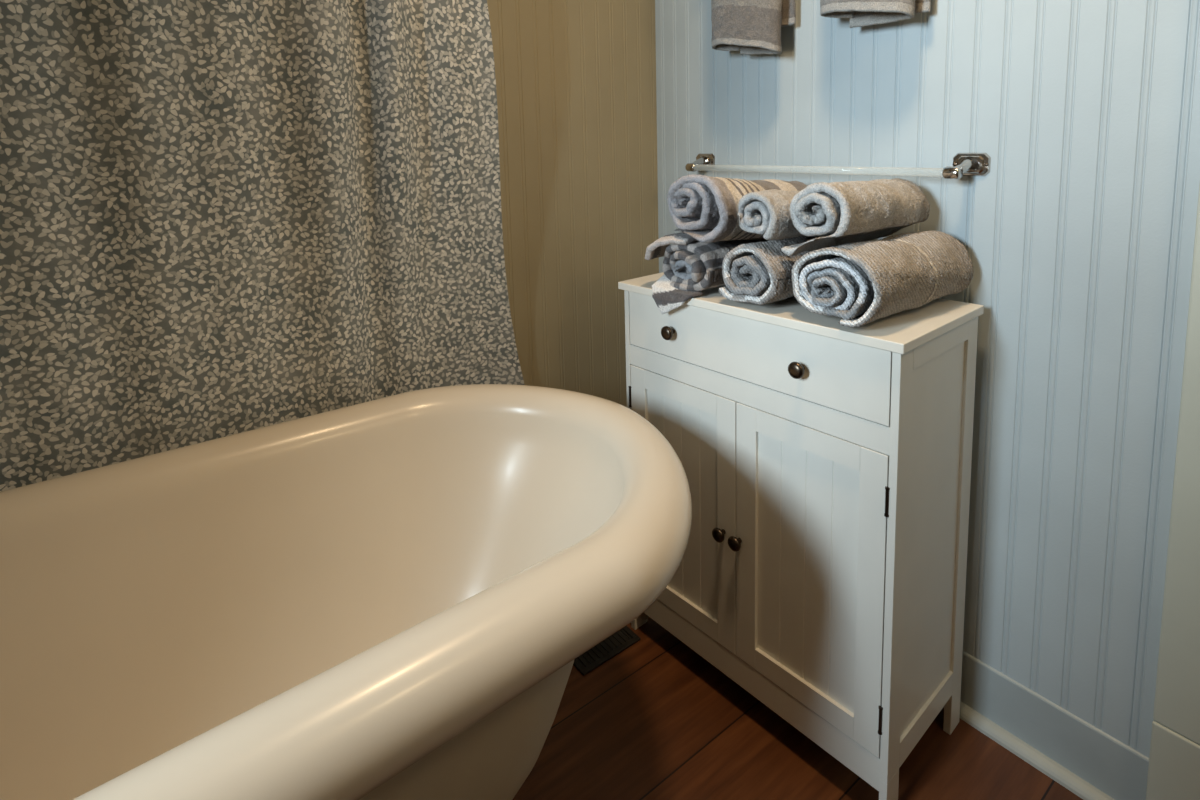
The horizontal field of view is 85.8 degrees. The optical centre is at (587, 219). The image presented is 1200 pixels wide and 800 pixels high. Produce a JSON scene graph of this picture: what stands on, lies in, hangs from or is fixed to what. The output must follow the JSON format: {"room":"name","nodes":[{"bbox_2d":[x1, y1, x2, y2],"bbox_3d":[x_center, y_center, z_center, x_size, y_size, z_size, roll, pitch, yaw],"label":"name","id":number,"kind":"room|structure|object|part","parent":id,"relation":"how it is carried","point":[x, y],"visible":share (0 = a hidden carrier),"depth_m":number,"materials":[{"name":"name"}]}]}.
{"room":"bathroom","nodes":[
{"label":"bathroom","id":0,"kind":"room"},
{"bbox_2d":[487,0,658,406],"bbox_3d":[-0.944,-0.238,0.958,2.782,2.500,0.055,-7,9,-36],"label":"wall","id":1,"kind":"structure","parent":0,"point":[576,79],"depth_m":1.62,"materials":[{"name":"paint"}]},
{"bbox_2d":[513,616,1082,799],"bbox_3d":[-0.294,1.125,0.293,2.982,0.080,2.203,-7,9,-36],"label":"floor","id":2,"kind":"structure","parent":0,"point":[656,720],"depth_m":1.17,"materials":[{"name":"brown wood"}]},
{"bbox_2d":[0,384,691,799],"bbox_3d":[-0.510,0.708,0.807,1.526,0.635,0.760,-7,9,-39],"label":"bathtub","id":3,"kind":"object","parent":2,"relation":"on","point":[395,597],"visible":1,"depth_m":0.96,"materials":[{"name":"white ceramic"}]},
{"bbox_2d":[573,625,640,675],"bbox_3d":[0.021,0.935,1.434,0.158,0.005,0.116,-7,9,-36],"label":"floor vent","id":4,"kind":"object","parent":2,"relation":"in","point":[625,637],"visible":0.4,"depth_m":1.41,"materials":[{"name":"black metal"}]},
{"bbox_2d":[618,272,983,799],"bbox_3d":[0.380,0.540,1.288,0.319,0.805,0.600,-7,9,-39],"label":"storage cabinet","id":5,"kind":"object","parent":2,"relation":"on","point":[826,463],"visible":0.9,"depth_m":1.10,"materials":[{"name":"white paint"}]},
{"bbox_3d":[0.205,0.484,1.510,0.294,0.706,0.013,-7,9,-39],"label":"frame","id":6,"kind":"part","parent":5,"relation":"part of","materials":[{"name":"white paint"}]},
{"bbox_3d":[0.119,0.888,1.477,0.042,0.083,0.013,-7,9,-39],"label":"leg","id":7,"kind":"part","parent":5,"relation":"part of","materials":[{"name":"white paint"}]},
{"bbox_3d":[0.161,0.222,1.273,0.025,0.028,0.028,-7,9,-39],"label":"knob","id":8,"kind":"part","parent":5,"relation":"part of","materials":[{"name":"brown metal"}]},
{"bbox_3d":[0.196,0.572,1.319,0.007,0.425,0.190,-7,9,-39],"label":"door panel","id":9,"kind":"part","parent":5,"relation":"part of","materials":[{"name":"white wood"}]},
{"bbox_3d":[0.195,0.573,1.318,0.017,0.506,0.276,-7,9,-39],"label":"door","id":10,"kind":"part","parent":5,"relation":"part of","materials":[{"name":"white paint"}]},
{"bbox_2d":[645,232,768,313],"bbox_3d":[0.284,0.091,1.335,0.328,0.156,0.177,-7,9,-36],"label":"rolled towel","id":11,"kind":"object","parent":5,"relation":"on","point":[690,266],"visible":0.58,"depth_m":1.24,"materials":[{"name":"fabric"}]},
{"bbox_2d":[667,175,806,242],"bbox_3d":[0.316,-0.032,1.284,0.313,0.132,0.155,-7,9,-36],"label":"rolled towel","id":12,"kind":"object","parent":11,"relation":"on","point":[705,208],"visible":0.57,"depth_m":1.20,"materials":[{"name":"fabric"}]},
{"bbox_3d":[0.251,0.595,1.222,0.024,0.027,0.027,-7,9,-39],"label":"knob","id":13,"kind":"part","parent":5,"relation":"part of","materials":[{"name":"brown metal"}]},
{"bbox_3d":[0.275,0.597,1.194,0.024,0.027,0.027,-7,9,-39],"label":"knob","id":14,"kind":"part","parent":5,"relation":"part of","materials":[{"name":"brown metal"}]},
{"bbox_3d":[0.278,0.308,1.179,0.019,0.043,0.558,-7,9,-39],"label":"rail","id":15,"kind":"part","parent":5,"relation":"part of","materials":[{"name":"white paint"}]},
{"bbox_3d":[0.274,0.227,1.168,0.017,0.117,0.555,-7,9,-39],"label":"drawer","id":16,"kind":"part","parent":5,"relation":"part of","materials":[{"name":"white paint"}]},
{"bbox_3d":[0.294,0.864,1.247,0.019,0.057,0.558,-7,9,-39],"label":"rail","id":17,"kind":"part","parent":5,"relation":"part of","materials":[{"name":"white paint"}]},
{"bbox_2d":[718,234,865,304],"bbox_3d":[0.400,0.083,1.203,0.312,0.107,0.133,-7,9,-36],"label":"rolled towel","id":18,"kind":"object","parent":5,"relation":"on","point":[760,273],"visible":0.52,"depth_m":1.12,"materials":[{"name":"fabric"}]},
{"bbox_2d":[737,189,803,239],"bbox_3d":[0.409,-0.018,1.182,0.304,0.088,0.088,-6,8,-34],"label":"rolled towel","id":19,"kind":"object","parent":18,"relation":"on","point":[766,213],"visible":0.42,"depth_m":1.10,"materials":[{"name":"fabric"}]},
{"bbox_3d":[0.344,0.244,1.054,0.025,0.028,0.028,-7,9,-39],"label":"knob","id":20,"kind":"part","parent":5,"relation":"part of","materials":[{"name":"brown metal"}]},
{"bbox_3d":[0.375,0.593,1.107,0.006,0.425,0.191,-7,9,-39],"label":"door panel","id":21,"kind":"part","parent":5,"relation":"part of","materials":[{"name":"white paint"}]},
{"bbox_3d":[0.373,0.593,1.105,0.017,0.506,0.277,-7,9,-39],"label":"door","id":22,"kind":"part","parent":5,"relation":"part of","materials":[{"name":"white paint"}]},
{"bbox_2d":[792,231,973,327],"bbox_3d":[0.500,0.087,1.086,0.318,0.118,0.158,-7,9,-36],"label":"rolled towel","id":23,"kind":"object","parent":5,"relation":"on","point":[858,283],"visible":1,"depth_m":1.01,"materials":[{"name":"fabric"}]},
{"bbox_2d":[780,178,929,255],"bbox_3d":[0.470,-0.011,1.110,0.296,0.125,0.119,-7,9,-36],"label":"rolled towel","id":24,"kind":"object","parent":23,"relation":"on","point":[850,211],"visible":1,"depth_m":1.04,"materials":[{"name":"fabric"}]},
{"bbox_3d":[0.486,0.930,1.041,0.042,0.083,0.013,-7,9,-39],"label":"leg","id":25,"kind":"part","parent":5,"relation":"part of","materials":[{"name":"white paint"}]},
{"bbox_3d":[0.572,0.526,1.074,0.294,0.706,0.013,-7,9,-39],"label":"frame","id":26,"kind":"part","parent":5,"relation":"part of","materials":[{"name":"white paint"}]},
{"bbox_3d":[0.570,0.522,1.075,0.210,0.624,0.008,-7,9,-39],"label":"panel","id":27,"kind":"part","parent":5,"relation":"part of","materials":[{"name":"white paint"}]},
{"bbox_3d":[0.679,0.906,1.201,0.042,0.083,0.013,-7,9,-39],"label":"leg","id":28,"kind":"part","parent":5,"relation":"part of","materials":[{"name":"white paint"}]},
{"bbox_2d":[655,0,1199,757],"bbox_3d":[0.826,-0.290,0.988,0.100,2.500,2.203,-7,9,-36],"label":"wall","id":29,"kind":"structure","parent":0,"point":[1078,237],"depth_m":1.07,"materials":[{"name":"blue paint"}]},
{"bbox_2d":[685,153,990,178],"bbox_3d":[0.462,-0.119,1.369,0.067,0.043,0.692,-7,9,-36],"label":"towel bar","id":30,"kind":"object","parent":29,"relation":"attached to","point":[964,164],"visible":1,"depth_m":1.15,"materials":[{"name":"silver metal"}]},
{"bbox_3d":[0.298,-0.148,1.638,0.006,0.041,0.062,-7,9,-36],"label":"wall plate","id":31,"kind":"part","parent":30,"relation":"part of","materials":[{"name":"silver metal"}]},
{"bbox_3d":[0.444,-0.106,1.357,0.016,0.016,0.618,-7,9,-36],"label":"glass rod","id":32,"kind":"part","parent":30,"relation":"part of","materials":[{"name":"clear glass"}]},
{"bbox_3d":[0.674,-0.097,1.135,0.006,0.041,0.062,-7,9,-36],"label":"wall plate","id":33,"kind":"part","parent":30,"relation":"part of","materials":[{"name":"silver metal"}]},
{"bbox_2d":[960,701,1114,799],"bbox_3d":[0.542,0.911,1.456,0.020,0.018,1.111,-7,9,-36],"label":"trim","id":34,"kind":"structure","parent":29,"relation":"attached to","point":[1049,767],"depth_m":1.13,"materials":[{"name":"paint"}]},
{"bbox_2d":[960,651,1148,799],"bbox_3d":[0.552,0.859,1.458,0.008,0.122,1.111,-7,9,-36],"label":"baseboard","id":35,"kind":"structure","parent":29,"relation":"attached to","point":[1108,764],"depth_m":1.11,"materials":[{"name":"paint"}]},
{"bbox_2d":[1146,183,1199,799],"bbox_3d":[0.884,-0.270,0.809,0.030,2.500,0.140,-7,9,-36],"label":"trim","id":36,"kind":"structure","parent":29,"relation":"attached to","point":[1174,757],"depth_m":0.94,"materials":[{"name":"paint"}]},
{"bbox_3d":[0.448,-0.683,1.290,0.075,0.040,0.610,-7,9,-36],"label":"towel rail","id":37,"kind":"object","parent":29,"relation":"attached to","visible":0},
{"bbox_2d":[711,0,795,54],"bbox_3d":[0.348,-0.545,1.398,0.092,0.380,0.186,-7,9,-36],"label":"hand towel","id":38,"kind":"object","parent":37,"relation":"hanging from","point":[753,27],"visible":1,"depth_m":1.37,"materials":[{"name":"fabric"}]},
{"bbox_2d":[820,0,930,27],"bbox_3d":[0.515,-0.536,1.172,0.091,0.354,0.189,-7,9,-36],"label":"hand towel","id":39,"kind":"object","parent":37,"relation":"hanging from","point":[860,13],"visible":1,"depth_m":1.17,"materials":[{"name":"fabric"}]},
{"bbox_3d":[-0.580,-1.006,0.978,2.032,0.025,0.025,-7,9,-36],"label":"curtain rod","id":40,"kind":"object","parent":29,"relation":"attached to","visible":0},
{"bbox_2d":[0,0,524,491],"bbox_3d":[-0.627,-0.112,1.075,1.329,1.765,0.121,-7,9,-36],"label":"shower curtain","id":41,"kind":"object","parent":40,"relation":"hanging from","point":[219,218],"visible":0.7,"depth_m":1.11,"materials":[{"name":"grey fabric"}]}
]}

